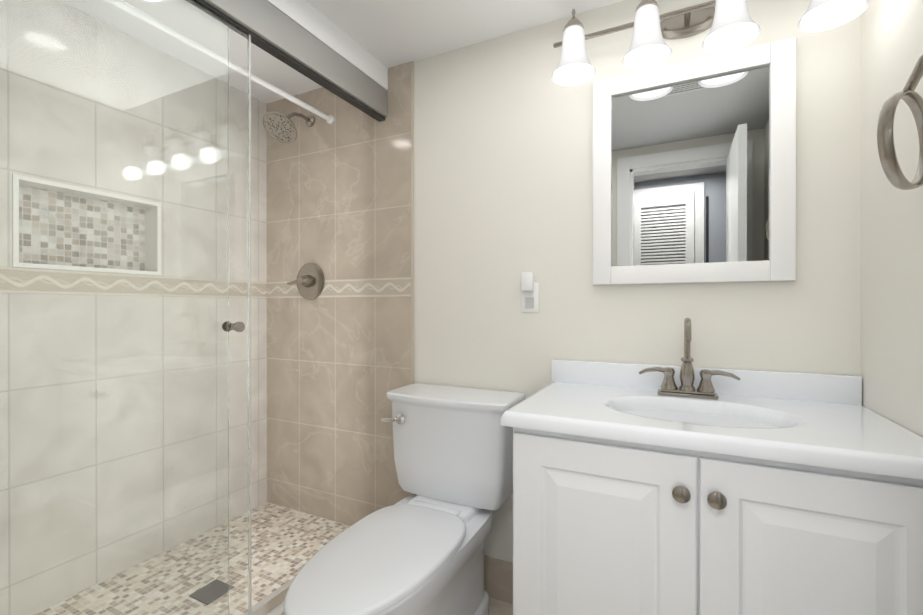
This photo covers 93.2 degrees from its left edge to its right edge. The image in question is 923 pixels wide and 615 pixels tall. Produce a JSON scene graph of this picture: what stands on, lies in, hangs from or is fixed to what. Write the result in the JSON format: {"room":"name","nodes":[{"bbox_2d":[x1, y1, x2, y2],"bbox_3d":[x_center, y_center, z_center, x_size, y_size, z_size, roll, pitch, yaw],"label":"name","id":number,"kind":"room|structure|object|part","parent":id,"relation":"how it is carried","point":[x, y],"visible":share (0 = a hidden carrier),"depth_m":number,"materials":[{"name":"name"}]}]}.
{"room":"bathroom","nodes":[
{"label":"bathroom","id":0,"kind":"room"},
{"bbox_2d":[249,298,266,508],"bbox_3d":[-1.481,0.587,1.762,0.100,1.275,1.780,0,0,26],"label":"tiled wall","id":1,"kind":"structure","parent":0,"point":[258,405],"depth_m":2.39,"materials":[{"name":"beige tile"}]},
{"bbox_2d":[249,97,266,282],"bbox_3d":[-1.481,-0.637,1.759,0.100,0.998,1.780,0,0,26],"label":"tile","id":2,"kind":"structure","parent":0,"point":[258,258],"depth_m":2.39,"materials":[{"name":"beige tile"}]},
{"bbox_2d":[267,296,410,525],"bbox_3d":[-0.683,0.586,2.300,1.055,1.275,0.108,0,0,26],"label":"tiled wall","id":3,"kind":"structure","parent":0,"point":[338,368],"depth_m":2.22,"materials":[{"name":"beige tile"}]},
{"bbox_2d":[287,263,324,299],"bbox_3d":[-0.808,-0.137,2.254,0.194,0.194,0.076,0,0,26],"label":"shower valve","id":4,"kind":"object","parent":3,"relation":"attached to","point":[310,281],"visible":1,"depth_m":2.26,"materials":[{"name":"silver metal"}]},
{"bbox_3d":[-0.858,-0.132,2.251,0.091,0.031,0.026,0,0,26],"label":"lever","id":5,"kind":"part","parent":4,"relation":"part of","materials":[{"name":"silver metal"}]},
{"bbox_2d":[249,278,410,297],"bbox_3d":[-1.053,-0.094,1.549,1.055,0.087,1.780,0,0,26],"label":"tile","id":6,"kind":"object","parent":3,"relation":"attached to","point":[392,287],"depth_m":2.18,"materials":[{"name":"beige tile"}]},
{"bbox_2d":[249,0,622,103],"bbox_3d":[0.067,-1.172,0.425,4.055,0.080,2.800,0,0,26],"label":"ceiling","id":7,"kind":"structure","parent":0,"point":[389,33],"depth_m":1.75,"materials":[{"name":"paint"}]},
{"bbox_2d":[266,0,387,89],"bbox_3d":[-0.745,-1.082,1.346,0.065,0.104,1.652,0,0,26],"label":"ceiling bulkhead","id":8,"kind":"object","parent":7,"relation":"attached to","point":[309,18],"visible":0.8,"depth_m":1.74,"materials":[{"name":"paint"}]},
{"bbox_2d":[489,597,512,614],"bbox_3d":[0.067,1.268,0.431,4.055,0.080,2.800,0,0,26],"label":"floor","id":9,"kind":"structure","parent":0,"point":[497,607],"depth_m":1.78,"materials":[{"name":"tile"}]},
{"bbox_2d":[249,576,295,614],"bbox_3d":[-0.747,1.133,1.352,0.120,0.185,1.652,0,0,26],"label":"curb","id":10,"kind":"object","parent":9,"relation":"on","point":[278,610],"depth_m":1.54,"materials":[{"name":"beige tile"}]},
{"bbox_2d":[0,0,386,614],"bbox_3d":[-0.738,0.005,1.345,0.081,2.070,1.652,0,0,26],"label":"shower door","id":11,"kind":"structure","parent":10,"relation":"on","point":[125,295],"depth_m":1.11,"materials":[{"name":"clear glass"}]},
{"bbox_3d":[-0.702,0.060,1.365,0.034,0.032,0.032,0,0,26],"label":"knob","id":12,"kind":"part","parent":11,"relation":"part of","materials":[{"name":"silver metal"}]},
{"bbox_2d":[249,502,349,607],"bbox_3d":[-1.079,1.157,1.516,0.840,0.135,1.652,0,0,26],"label":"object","id":13,"kind":"structure","parent":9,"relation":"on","point":[286,544],"depth_m":2.03,"materials":[{"name":"tile"}]},
{"bbox_2d":[284,383,524,614],"bbox_3d":[-0.185,0.786,1.463,0.532,0.878,0.950,0,0,26],"label":"toilet","id":14,"kind":"object","parent":9,"relation":"on","point":[419,550],"visible":0.96,"depth_m":1.57,"materials":[{"name":"white ceramic"}]},
{"bbox_3d":[-0.250,0.752,1.331,0.382,0.023,0.655,0,0,26],"label":"lid","id":15,"kind":"part","parent":14,"relation":"part of","materials":[{"name":"white plastic"}]},
{"bbox_3d":[-0.286,0.453,1.753,0.073,0.023,0.024,0,0,26],"label":"lever arm","id":16,"kind":"part","parent":14,"relation":"part of"},
{"bbox_3d":[-0.252,0.770,1.327,0.376,0.019,0.634,0,0,26],"label":"seat","id":17,"kind":"part","parent":14,"relation":"part of","materials":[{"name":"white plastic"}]},
{"bbox_2d":[407,495,490,534],"bbox_3d":[-0.047,0.839,1.741,0.270,0.171,0.250,0,0,26],"label":"toilet seat hinge","id":18,"kind":"object","parent":14,"relation":"attached to","point":[468,512],"depth_m":1.65,"materials":[{"name":"white plastic"}]},
{"bbox_3d":[-0.033,0.550,1.770,0.532,0.408,0.264,0,0,26],"label":"tank","id":19,"kind":"part","parent":14,"relation":"part of","materials":[{"name":"white ceramic"}]},
{"bbox_2d":[501,318,922,614],"bbox_3d":[0.652,0.629,1.264,0.937,1.193,0.580,0,0,26],"label":"bathroom vanity","id":20,"kind":"object","parent":9,"relation":"on","point":[686,488],"visible":1,"depth_m":1.06,"materials":[{"name":"white painted wood"},{"name":"cultured marble"},{"name":"brushed nickel"}]},
{"bbox_3d":[0.354,0.727,1.136,0.455,0.747,0.020,0,0,26],"label":"door","id":21,"kind":"part","parent":20,"relation":"part of","materials":[{"name":"white wood"}]},
{"bbox_3d":[0.516,0.436,1.025,0.039,0.039,0.034,0,0,26],"label":"knob","id":22,"kind":"part","parent":20,"relation":"part of","materials":[{"name":"silver metal"}]},
{"bbox_2d":[639,318,740,399],"bbox_3d":[0.724,0.162,1.398,0.297,0.259,0.154,0,0,26],"label":"faucet","id":23,"kind":"object","parent":20,"relation":"on","point":[669,390],"depth_m":1.42,"materials":[{"name":"silver metal"}]},
{"bbox_3d":[0.581,0.436,0.993,0.039,0.039,0.034,0,0,26],"label":"knob","id":24,"kind":"part","parent":20,"relation":"part of","materials":[{"name":"silver metal"}]},
{"bbox_3d":[0.759,0.728,0.935,0.438,0.747,0.020,0,0,26],"label":"door","id":25,"kind":"part","parent":20,"relation":"part of","materials":[{"name":"white wood"}]},
{"bbox_2d":[414,0,861,562],"bbox_3d":[0.554,0.044,1.693,1.700,2.360,0.100,0,0,26],"label":"wall","id":26,"kind":"structure","parent":0,"point":[502,162],"depth_m":1.71,"materials":[{"name":"white paint"}]},
{"bbox_2d":[266,61,410,281],"bbox_3d":[-0.683,-0.638,2.297,1.055,0.998,0.108,0,0,26],"label":"wall tile","id":27,"kind":"structure","parent":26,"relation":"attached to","point":[338,198],"depth_m":2.20,"materials":[{"name":"beige tile"}]},
{"bbox_2d":[263,111,314,143],"bbox_3d":[-0.851,-0.911,2.171,0.166,0.191,0.266,0,0,26],"label":"shower head","id":28,"kind":"object","parent":27,"relation":"attached to","point":[279,127],"visible":1,"depth_m":2.11},
{"bbox_3d":[-0.833,-0.951,2.210,0.026,0.078,0.158,0,0,26],"label":"arm","id":29,"kind":"part","parent":28,"relation":"part of"},
{"bbox_2d":[249,73,334,123],"bbox_3d":[-1.029,-0.955,1.487,0.044,0.044,1.650,0,0,26],"label":"shower rod","id":30,"kind":"object","parent":27,"relation":"attached to","point":[329,119],"visible":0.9,"depth_m":1.99,"materials":[{"name":"white paint"}]},
{"bbox_2d":[411,61,413,493],"bbox_3d":[-0.226,0.044,2.018,0.015,2.360,0.009,0,0,26],"label":"wall tile","id":31,"kind":"structure","parent":26,"relation":"attached to","point":[412,222],"depth_m":2.01,"materials":[{"name":"beige tile"}]},
{"bbox_2d":[484,555,512,603],"bbox_3d":[0.059,1.141,1.879,0.650,0.165,0.010,0,0,26],"label":"baseboard","id":32,"kind":"structure","parent":26,"relation":"attached to","point":[498,579],"depth_m":1.83,"materials":[{"name":"beige tile"}]},
{"bbox_2d":[521,272,538,311],"bbox_3d":[0.271,-0.061,1.754,0.073,0.160,0.040,0,0,26],"label":"electrical outlet","id":33,"kind":"object","parent":26,"relation":"attached to","point":[529,295],"visible":1,"depth_m":1.75,"materials":[{"name":"white plastic"}]},
{"bbox_2d":[525,297,533,308],"bbox_3d":[0.276,-0.018,1.767,0.036,0.045,0.001,0,0,26],"label":"socket","id":34,"kind":"object","parent":33,"relation":"attached to","point":[529,301],"depth_m":1.77,"materials":[{"name":"grey plastic"}]},
{"bbox_2d":[593,37,795,284],"bbox_3d":[0.773,-0.465,1.510,0.616,0.760,0.032,0,0,26],"label":"mirror","id":35,"kind":"object","parent":26,"relation":"attached to","point":[694,170],"visible":0.98,"depth_m":1.49,"materials":[{"name":"white paint"}]},
{"bbox_3d":[0.777,-0.465,1.517,0.484,0.628,0.016,0,0,26],"label":"glass","id":36,"kind":"part","parent":35,"relation":"part of","materials":[{"name":"clear mirror"}]},
{"bbox_2d":[551,359,861,404],"bbox_3d":[0.776,0.249,1.513,0.937,0.088,0.021,0,0,26],"label":"backsplash","id":37,"kind":"structure","parent":26,"relation":"attached to","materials":[{"name":"stone"}]},
{"bbox_2d":[551,0,869,85],"bbox_3d":[0.738,-0.946,1.423,0.890,0.238,0.218,0,0,26],"label":"sconce","id":38,"kind":"object","parent":26,"relation":"attached to","point":[732,25],"visible":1,"depth_m":1.42,"materials":[{"name":"white glass"}]},
{"bbox_3d":[0.399,-0.907,1.555,0.156,0.158,0.156,0,0,26],"label":"lamp shade","id":39,"kind":"part","parent":38,"relation":"part of","materials":[{"name":"white glass"}]},
{"label":"bulb","id":40,"kind":"part","parent":38,"relation":"part of","materials":[{"name":"white glass"}]},
{"label":"bulb","id":41,"kind":"part","parent":38,"relation":"part of","materials":[{"name":"white glass"}]},
{"bbox_3d":[0.615,-0.906,1.449,0.156,0.158,0.156,0,0,26],"label":"lamp shade","id":42,"kind":"part","parent":38,"relation":"part of","materials":[{"name":"white glass"}]},
{"bbox_3d":[0.762,-0.985,1.471,0.020,0.029,0.076,0,0,26],"label":"stem","id":43,"kind":"part","parent":38,"relation":"part of","materials":[{"name":"silver metal"}]},
{"label":"bulb","id":44,"kind":"part","parent":38,"relation":"part of","materials":[{"name":"white glass"}]},
{"bbox_3d":[0.828,-0.906,1.344,0.156,0.158,0.156,0,0,26],"label":"lamp shade","id":45,"kind":"part","parent":38,"relation":"part of","materials":[{"name":"white glass"}]},
{"bbox_3d":[1.049,-0.906,1.235,0.156,0.158,0.156,0,0,26],"label":"lamp shade","id":46,"kind":"part","parent":38,"relation":"part of","materials":[{"name":"white glass"}]},
{"label":"bulb","id":47,"kind":"part","parent":38,"relation":"part of","materials":[{"name":"white glass"}]},
{"bbox_2d":[861,0,922,437],"bbox_3d":[0.878,0.047,0.541,0.100,2.360,1.880,0,0,26],"label":"wall","id":48,"kind":"structure","parent":0,"point":[892,270],"depth_m":1.13,"materials":[{"name":"white paint"}]},
{"bbox_2d":[877,55,922,189],"bbox_3d":[0.896,-0.383,0.861,0.151,0.294,0.180,0,0,26],"label":"towel ring","id":49,"kind":"object","parent":48,"relation":"attached to","point":[910,97],"visible":1,"depth_m":0.85,"materials":[{"name":"silver metal"}]},
{"bbox_3d":[0.896,-0.467,0.831,0.063,0.087,0.086,0,0,26],"label":"arm","id":50,"kind":"part","parent":49,"relation":"part of"}
]}

